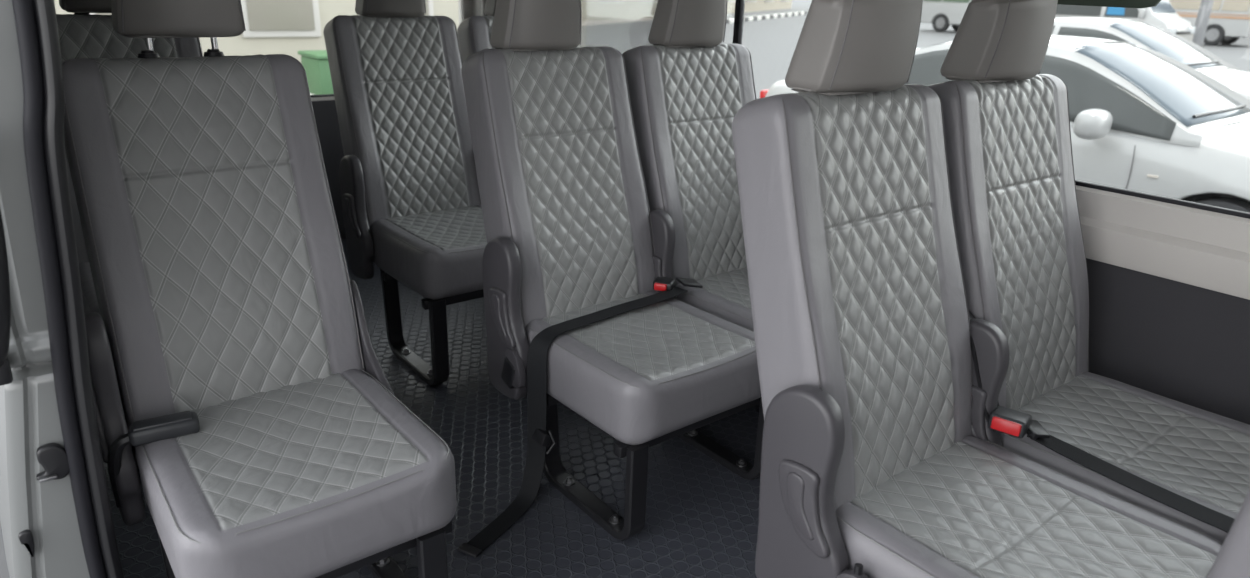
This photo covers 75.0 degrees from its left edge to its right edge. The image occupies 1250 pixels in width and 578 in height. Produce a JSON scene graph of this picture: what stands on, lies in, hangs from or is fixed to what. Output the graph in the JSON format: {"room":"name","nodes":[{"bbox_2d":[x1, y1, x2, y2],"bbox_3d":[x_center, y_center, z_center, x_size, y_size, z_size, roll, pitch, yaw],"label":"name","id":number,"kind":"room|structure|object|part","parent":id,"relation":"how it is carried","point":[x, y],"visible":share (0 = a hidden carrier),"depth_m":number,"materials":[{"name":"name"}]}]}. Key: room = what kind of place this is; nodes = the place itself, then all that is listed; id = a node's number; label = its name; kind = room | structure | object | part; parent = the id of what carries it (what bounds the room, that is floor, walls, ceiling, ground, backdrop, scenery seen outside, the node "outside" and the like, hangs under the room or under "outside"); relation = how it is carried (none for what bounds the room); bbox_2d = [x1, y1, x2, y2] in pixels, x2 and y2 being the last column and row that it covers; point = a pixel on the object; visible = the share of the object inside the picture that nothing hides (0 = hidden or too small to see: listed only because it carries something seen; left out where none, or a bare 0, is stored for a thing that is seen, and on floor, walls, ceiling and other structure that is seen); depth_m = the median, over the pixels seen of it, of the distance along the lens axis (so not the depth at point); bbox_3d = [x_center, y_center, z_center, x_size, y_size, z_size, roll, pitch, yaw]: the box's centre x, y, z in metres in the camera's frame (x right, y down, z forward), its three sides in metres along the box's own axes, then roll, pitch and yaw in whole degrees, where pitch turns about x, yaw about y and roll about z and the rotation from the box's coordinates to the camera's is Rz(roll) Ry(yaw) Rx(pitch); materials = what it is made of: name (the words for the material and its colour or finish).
{"room":"vehicle interior","nodes":[
{"label":"vehicle interior","id":0,"kind":"room"},
{"bbox_2d":[0,0,89,577],"bbox_3d":[-1.603,-0.221,2.058,0.245,1.800,2.302,-14,25,-36],"label":"door frame","id":1,"kind":"structure","parent":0,"point":[29,414],"depth_m":1.24,"materials":[{"name":"white paint"}]},
{"bbox_2d":[0,209,12,385],"bbox_3d":[-0.887,-0.040,1.125,0.074,0.382,0.054,-1,21,-8],"label":"handle","id":2,"kind":"object","parent":1,"relation":"attached to","point":[6,377],"visible":1,"depth_m":1.14,"materials":[{"name":"black plastic"}]},
{"bbox_2d":[18,529,34,556],"bbox_3d":[-0.943,0.403,1.286,0.017,0.048,0.012,-14,25,-36],"label":"clip","id":3,"kind":"object","parent":1,"relation":"attached to","point":[25,536],"visible":1,"depth_m":1.28,"materials":[{"name":"black plastic"}]},
{"bbox_2d":[36,443,68,482],"bbox_3d":[-0.891,0.271,1.268,0.048,0.062,0.022,-14,25,-36],"label":"handle","id":4,"kind":"object","parent":1,"relation":"in","point":[52,457],"depth_m":1.26,"materials":[{"name":"black plastic"}]},
{"bbox_2d":[12,0,124,577],"bbox_3d":[-0.833,0.092,1.249,0.120,1.780,0.032,-14,25,-36],"label":"seal","id":5,"kind":"object","parent":1,"relation":"attached to","point":[36,24],"visible":1,"depth_m":1.19,"materials":[{"name":"black rubber"}]},
{"bbox_2d":[312,100,345,238],"bbox_3d":[-1.537,-0.497,3.607,2.070,0.645,0.050,-14,25,-36],"label":"wall","id":6,"kind":"structure","parent":0,"point":[325,112],"depth_m":3.69,"materials":[{"name":"black plastic"}]},
{"bbox_2d":[310,15,461,97],"bbox_3d":[-1.470,-1.148,3.389,1.750,0.710,0.033,-14,25,-36],"label":"window","id":7,"kind":"structure","parent":6,"relation":"in","point":[321,95],"depth_m":3.61,"materials":[{"name":"clear glass"}]},
{"bbox_2d":[311,0,471,100],"bbox_3d":[-1.514,-1.209,3.343,2.070,0.875,0.050,-14,25,-36],"label":"trim","id":8,"kind":"structure","parent":6,"relation":"attached to","point":[464,6],"depth_m":3.89,"materials":[{"name":"white plastic"}]},
{"bbox_2d":[103,239,759,577],"bbox_3d":[-0.031,0.539,1.939,2.040,0.050,4.850,-14,25,-36],"label":"floor","id":9,"kind":"structure","parent":0,"point":[702,518],"depth_m":2.00,"materials":[{"name":"plastic"}]},
{"bbox_2d":[56,0,202,467],"bbox_3d":[-1.250,-0.267,2.121,0.507,1.264,0.727,-14,25,-36],"label":"seat","id":10,"kind":"object","parent":9,"relation":"on","point":[82,35],"visible":0.09,"depth_m":2.15,"materials":[{"name":"grey leather"}]},
{"bbox_2d":[79,262,99,312],"bbox_3d":[-1.172,0.020,2.144,0.444,0.165,0.499,-14,25,-36],"label":"seat cushion","id":11,"kind":"object","parent":10,"relation":"on","point":[90,302],"depth_m":1.96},
{"bbox_3d":[-1.361,-0.369,2.271,0.436,0.748,0.311,-14,25,-36],"label":"backrest","id":12,"kind":"part","parent":10,"relation":"part of","materials":[{"name":"grey leather"}]},
{"bbox_2d":[62,0,456,577],"bbox_3d":[-0.678,0.007,1.439,0.507,1.258,0.732,-14,25,-36],"label":"seat","id":13,"kind":"object","parent":9,"relation":"on","point":[234,363],"visible":0.98,"depth_m":1.47,"materials":[{"name":"grey leather"}]},
{"bbox_3d":[-0.927,0.228,1.431,0.014,0.134,0.110,-14,25,-36],"label":"recliner lever","id":14,"kind":"part","parent":13,"relation":"part of","materials":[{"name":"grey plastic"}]},
{"bbox_3d":[-0.885,-0.463,1.512,0.011,0.120,0.011,0,20,-4],"label":"headrest post","id":15,"kind":"part","parent":13,"relation":"part of","materials":[{"name":"silver metal"}]},
{"bbox_3d":[-0.727,0.559,1.394,0.048,0.251,0.377,-14,25,-36],"label":"leg frame","id":16,"kind":"part","parent":13,"relation":"part of","materials":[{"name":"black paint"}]},
{"bbox_3d":[-0.789,-0.063,1.599,0.436,0.748,0.311,-14,25,-36],"label":"backrest","id":17,"kind":"part","parent":13,"relation":"part of","materials":[{"name":"grey leather"}]},
{"bbox_3d":[-0.797,-0.485,1.577,0.011,0.120,0.011,8,21,17],"label":"headrest post","id":18,"kind":"part","parent":13,"relation":"part of","materials":[{"name":"silver metal"}]},
{"bbox_2d":[135,369,456,577],"bbox_3d":[-0.600,0.326,1.472,0.444,0.165,0.499,-14,25,-36],"label":"seat cushion","id":19,"kind":"object","parent":13,"relation":"on","point":[301,473],"depth_m":1.36,"materials":[{"name":"grey leather"}]},
{"bbox_3d":[-0.486,0.465,1.363,0.420,0.028,0.028,-14,25,-36],"label":"cross rail","id":20,"kind":"part","parent":13,"relation":"part of","materials":[{"name":"black metal"}]},
{"bbox_3d":[-0.452,0.492,1.597,0.048,0.251,0.377,-14,25,-36],"label":"leg frame","id":21,"kind":"part","parent":13,"relation":"part of","materials":[{"name":"black paint"}]},
{"bbox_2d":[323,0,496,384],"bbox_3d":[-0.432,-0.462,2.728,0.968,1.255,0.727,-14,25,-36],"label":"seat","id":22,"kind":"object","parent":9,"relation":"on","point":[410,196],"visible":0.52,"depth_m":2.63,"materials":[{"name":"grey leather"}]},
{"bbox_3d":[-0.869,-0.237,2.571,0.008,0.097,0.063,-14,25,-36],"label":"recliner lever","id":23,"kind":"part","parent":22,"relation":"part of","materials":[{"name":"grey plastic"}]},
{"bbox_3d":[-0.863,-0.233,2.575,0.014,0.134,0.110,-14,25,-36],"label":"recliner lever","id":24,"kind":"part","parent":22,"relation":"part of","materials":[{"name":"grey plastic"}]},
{"bbox_3d":[-0.407,-0.122,2.850,0.902,0.028,0.028,-14,25,-36],"label":"cross rail","id":25,"kind":"part","parent":22,"relation":"part of","materials":[{"name":"black metal"}]},
{"bbox_3d":[-0.724,-0.524,2.742,0.436,0.748,0.311,-14,25,-36],"label":"backrest","id":26,"kind":"part","parent":22,"relation":"part of","materials":[{"name":"grey leather"}]},
{"bbox_3d":[-0.659,0.115,2.546,0.048,0.287,0.377,-14,25,-36],"label":"leg frame","id":27,"kind":"part","parent":22,"relation":"part of","materials":[{"name":"black paint"}]},
{"bbox_2d":[370,204,486,299],"bbox_3d":[-0.536,-0.135,2.615,0.444,0.165,0.499,-14,25,-36],"label":"seat cushion","id":28,"kind":"object","parent":22,"relation":"on","point":[436,251],"depth_m":2.45,"materials":[{"name":"grey leather"}]},
{"bbox_3d":[-0.235,-0.041,2.645,0.902,0.028,0.028,-14,25,-36],"label":"cross rail","id":29,"kind":"part","parent":22,"relation":"part of","materials":[{"name":"black metal"}]},
{"bbox_3d":[-0.352,-0.615,3.018,0.436,0.748,0.311,-14,25,-36],"label":"backrest","id":30,"kind":"part","parent":22,"relation":"part of","materials":[{"name":"grey leather"}]},
{"bbox_2d":[458,0,763,557],"bbox_3d":[0.049,-0.158,2.001,1.204,1.218,0.727,-14,25,-36],"label":"seat","id":31,"kind":"object","parent":9,"relation":"on","point":[616,290],"visible":0.77,"depth_m":2.00,"materials":[{"name":"grey leather"}]},
{"bbox_3d":[-0.295,0.062,1.919,0.008,0.097,0.063,-14,25,-36],"label":"recliner lever","id":32,"kind":"part","parent":31,"relation":"part of","materials":[{"name":"grey plastic"}]},
{"bbox_3d":[-0.290,0.066,1.923,0.014,0.134,0.110,-14,25,-36],"label":"recliner lever","id":33,"kind":"part","parent":31,"relation":"part of","materials":[{"name":"grey plastic"}]},
{"bbox_3d":[0.166,0.176,2.199,0.902,0.028,0.028,-14,25,-36],"label":"cross rail","id":34,"kind":"part","parent":31,"relation":"part of","materials":[{"name":"black paint"}]},
{"bbox_3d":[-0.151,-0.226,2.091,0.436,0.748,0.311,-14,25,-36],"label":"backrest","id":35,"kind":"part","parent":31,"relation":"part of","materials":[{"name":"grey leather"}]},
{"bbox_3d":[-0.086,0.396,1.888,0.048,0.251,0.377,-14,25,-36],"label":"leg frame","id":36,"kind":"part","parent":31,"relation":"part of","materials":[{"name":"black paint"}]},
{"bbox_2d":[525,290,760,444],"bbox_3d":[0.038,0.164,1.964,0.444,0.165,0.499,-14,25,-36],"label":"seat cushion","id":37,"kind":"object","parent":31,"relation":"on","point":[644,367],"depth_m":1.83,"materials":[{"name":"grey leather"}]},
{"bbox_3d":[0.083,-0.025,2.199,0.014,0.134,0.110,-14,25,-36],"label":"recliner lever","id":38,"kind":"part","parent":31,"relation":"part of","materials":[{"name":"grey plastic"}]},
{"bbox_3d":[0.338,0.258,1.993,0.902,0.028,0.028,-14,25,-36],"label":"cross rail","id":39,"kind":"part","parent":31,"relation":"part of","materials":[{"name":"black metal"}]},
{"bbox_3d":[0.222,-0.316,2.366,0.436,0.748,0.311,-14,25,-36],"label":"backrest","id":40,"kind":"part","parent":31,"relation":"part of","materials":[{"name":"grey leather"}]},
{"bbox_2d":[676,267,753,330],"bbox_3d":[0.410,0.073,2.240,0.444,0.165,0.499,-14,25,-36],"label":"seat cushion","id":41,"kind":"object","parent":31,"relation":"on","point":[724,292],"depth_m":2.19,"materials":[{"name":"grey leather"}]},
{"bbox_3d":[0.235,0.318,2.125,0.048,0.251,0.377,-14,25,-36],"label":"leg frame","id":42,"kind":"part","parent":31,"relation":"part of","materials":[{"name":"black paint"}]},
{"bbox_2d":[732,0,1249,577],"bbox_3d":[0.712,0.090,1.389,0.968,1.218,0.745,-14,25,-36],"label":"seat","id":43,"kind":"object","parent":9,"relation":"on","point":[933,406],"visible":1,"depth_m":1.35,"materials":[{"name":"grey leather"}]},
{"bbox_3d":[0.269,0.330,1.244,0.008,0.097,0.063,-14,25,-36],"label":"recliner lever","id":44,"kind":"part","parent":43,"relation":"part of","materials":[{"name":"grey plastic"}]},
{"bbox_3d":[0.275,0.334,1.248,0.014,0.134,0.110,-14,25,-36],"label":"recliner lever","id":45,"kind":"part","parent":43,"relation":"part of","materials":[{"name":"grey plastic"}]},
{"bbox_3d":[0.414,0.042,1.416,0.436,0.748,0.311,-14,25,-36],"label":"backrest","id":46,"kind":"part","parent":43,"relation":"part of","materials":[{"name":"grey leather"}]},
{"bbox_3d":[0.642,0.239,1.520,0.008,0.097,0.063,-14,25,-36],"label":"recliner lever","id":47,"kind":"part","parent":43,"relation":"part of","materials":[{"name":"grey plastic"}]},
{"bbox_3d":[0.648,0.243,1.524,0.014,0.134,0.110,-14,25,-36],"label":"recliner lever","id":48,"kind":"part","parent":43,"relation":"part of","materials":[{"name":"grey plastic"}]},
{"bbox_3d":[0.786,-0.048,1.691,0.436,0.748,0.311,-14,25,-36],"label":"backrest","id":49,"kind":"part","parent":43,"relation":"part of","materials":[{"name":"grey leather"}]},
{"bbox_2d":[835,435,1221,577],"bbox_3d":[0.602,0.431,1.289,0.444,0.165,0.499,-14,25,-36],"label":"seat cushion","id":50,"kind":"object","parent":43,"relation":"on","point":[954,506],"depth_m":1.26,"materials":[{"name":"grey leather"}]},
{"bbox_2d":[999,372,1249,543],"bbox_3d":[0.975,0.341,1.565,0.444,0.165,0.499,-14,25,-36],"label":"seat cushion","id":51,"kind":"object","parent":43,"relation":"on","point":[1193,458],"depth_m":1.51,"materials":[{"name":"grey leather"}]},
{"bbox_2d":[1207,490,1249,577],"bbox_3d":[0.922,0.312,0.766,0.496,1.247,0.570,-14,25,-36],"label":"seat","id":52,"kind":"object","parent":9,"relation":"on","point":[1232,560],"visible":1,"depth_m":0.83,"materials":[{"name":"grey leather"}]},
{"bbox_2d":[1086,258,1249,424],"bbox_3d":[0.759,0.040,2.402,0.060,0.610,4.850,-14,25,-36],"label":"wall","id":53,"kind":"structure","parent":0,"point":[1185,343],"depth_m":1.78,"materials":[{"name":"black plastic"}]},
{"bbox_2d":[472,0,484,15],"bbox_3d":[-0.678,-1.345,3.887,0.064,0.590,0.100,-14,25,-36],"label":"trim","id":54,"kind":"structure","parent":53,"relation":"attached to","point":[478,6],"depth_m":3.86,"materials":[{"name":"white plastic"}]},
{"bbox_2d":[485,0,1249,218],"bbox_3d":[0.621,-0.723,2.324,0.022,0.584,4.150,-14,25,-36],"label":"window","id":55,"kind":"structure","parent":53,"relation":"in","point":[621,25],"depth_m":3.05,"materials":[{"name":"clear glass"}]},
{"bbox_2d":[1057,0,1160,7],"bbox_3d":[0.881,-0.772,1.920,0.012,0.185,0.735,-14,25,-36],"label":"sunshade","id":56,"kind":"object","parent":55,"relation":"attached to","point":[1104,3],"visible":0.82,"depth_m":1.74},
{"bbox_2d":[1076,185,1249,299],"bbox_3d":[0.764,-0.307,2.268,0.076,0.155,4.850,-14,25,-36],"label":"trim","id":57,"kind":"structure","parent":53,"relation":"attached to","point":[1210,250],"depth_m":1.75,"materials":[{"name":"white plastic"}]},
{"label":"outside","id":58,"kind":"structure","parent":0,"visible":0},
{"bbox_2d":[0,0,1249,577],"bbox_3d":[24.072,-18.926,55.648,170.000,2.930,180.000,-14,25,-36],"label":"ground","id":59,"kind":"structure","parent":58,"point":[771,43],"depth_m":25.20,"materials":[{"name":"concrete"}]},
{"bbox_2d":[54,0,458,62],"bbox_3d":[-6.981,-5.003,10.552,11.200,5.600,5.150,-14,25,-36],"label":"building","id":60,"kind":"structure","parent":59,"relation":"on","point":[287,27],"depth_m":10.18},
{"bbox_3d":[-5.479,-3.587,8.988,0.786,1.420,0.025,-14,25,-36],"label":"pane","id":61,"kind":"part","parent":60,"relation":"part of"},
{"bbox_3d":[-4.239,-3.888,9.905,0.786,1.420,0.025,-14,25,-36],"label":"pane","id":62,"kind":"part","parent":60,"relation":"part of","materials":[{"name":"white glass"}]},
{"bbox_3d":[-3.000,-4.189,10.823,0.786,1.420,0.025,-14,25,-36],"label":"pane","id":63,"kind":"part","parent":60,"relation":"part of","materials":[{"name":"white glass"}]},
{"bbox_2d":[298,50,333,94],"bbox_3d":[-3.406,-2.420,9.798,0.750,0.830,0.710,-14,25,-36],"label":"bin","id":64,"kind":"object","parent":59,"relation":"on","point":[315,63],"visible":0.23,"depth_m":9.39,"materials":[{"name":"plastic"}]},
{"bbox_3d":[-3.395,-2.785,9.663,0.750,0.050,0.710,-14,25,-36],"label":"bin lid","id":65,"kind":"part","parent":64,"relation":"part of","materials":[{"name":"green plastic"}]},
{"bbox_2d":[727,0,791,13],"bbox_3d":[-0.321,-15.546,36.354,5.150,7.600,42.200,11,22,24],"label":"building","id":66,"kind":"structure","parent":59,"relation":"on","point":[750,5],"depth_m":48.35,"materials":[{"name":"white plastic"}]},
{"bbox_2d":[921,0,971,31],"bbox_3d":[13.622,-10.614,30.541,2.020,2.000,4.790,-15,26,-38],"label":"minibus","id":67,"kind":"object","parent":59,"relation":"on","point":[941,13],"visible":0.28,"depth_m":31.10,"materials":[{"name":"white paint"}]},
{"bbox_2d":[760,35,1249,212],"bbox_3d":[3.141,-1.095,5.955,2.270,1.429,4.520,-15,26,-38],"label":"car","id":68,"kind":"object","parent":59,"relation":"on","point":[1145,120],"visible":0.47,"depth_m":4.92,"materials":[{"name":"white paint"}]},
{"bbox_2d":[760,89,768,97],"bbox_3d":[1.257,-1.698,7.132,0.160,0.090,0.080,-15,26,-38],"label":"tail light","id":69,"kind":"object","parent":68,"relation":"attached to","point":[763,93],"depth_m":7.07,"materials":[{"name":"red plastic"}]},
{"bbox_2d":[1073,109,1112,139],"bbox_3d":[2.771,-0.976,4.823,0.270,0.176,0.170,-14,25,-36],"label":"mirror","id":70,"kind":"object","parent":68,"relation":"attached to","point":[1090,124],"depth_m":4.74,"materials":[{"name":"white plastic"}]},
{"bbox_2d":[916,17,1249,99],"bbox_3d":[5.091,-2.196,8.867,2.270,1.429,4.520,-15,26,-37],"label":"car","id":71,"kind":"object","parent":59,"relation":"on","point":[1139,33],"visible":0.2,"depth_m":8.12,"materials":[{"name":"white paint"}]},
{"bbox_2d":[1055,0,1195,42],"bbox_3d":[11.110,-6.631,20.002,2.020,2.000,4.790,-15,26,-38],"label":"car","id":72,"kind":"object","parent":59,"relation":"on","point":[1163,15],"visible":0.2,"depth_m":18.62,"materials":[{"name":"white paint"}]},
{"bbox_2d":[1106,7,1124,14],"bbox_3d":[11.239,-6.490,18.565,0.069,0.460,0.380,-15,26,-38],"label":"curtain","id":73,"kind":"object","parent":72,"relation":"hanging from","point":[1109,10],"depth_m":18.61,"materials":[{"name":"blue fabric"}]},
{"bbox_2d":[1138,8,1144,17],"bbox_3d":[11.509,-6.144,18.144,0.120,0.200,0.100,-15,26,-38],"label":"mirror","id":74,"kind":"object","parent":72,"relation":"attached to","point":[1141,12],"depth_m":18.12,"materials":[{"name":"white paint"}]},
{"bbox_2d":[1176,31,1190,33],"bbox_3d":[12.621,-5.667,18.477,1.000,0.340,0.070,-15,26,-38],"label":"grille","id":75,"kind":"object","parent":72,"relation":"attached to","point":[1177,32],"depth_m":18.38,"materials":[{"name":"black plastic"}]},
{"bbox_2d":[1192,0,1213,47],"bbox_3d":[13.850,-8.853,18.952,1.950,7.000,0.500,-14,25,-36],"label":"lamp post","id":76,"kind":"object","parent":59,"relation":"on","point":[1204,12],"visible":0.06,"depth_m":20.16,"materials":[{"name":"metal"}]},
{"bbox_2d":[1169,0,1249,44],"bbox_3d":[19.167,-9.754,28.640,2.020,2.000,5.490,-14,25,-36],"label":"minibus","id":77,"kind":"object","parent":59,"relation":"on","point":[1229,20],"visible":0.43,"depth_m":26.87,"materials":[{"name":"white paint"}]}
]}

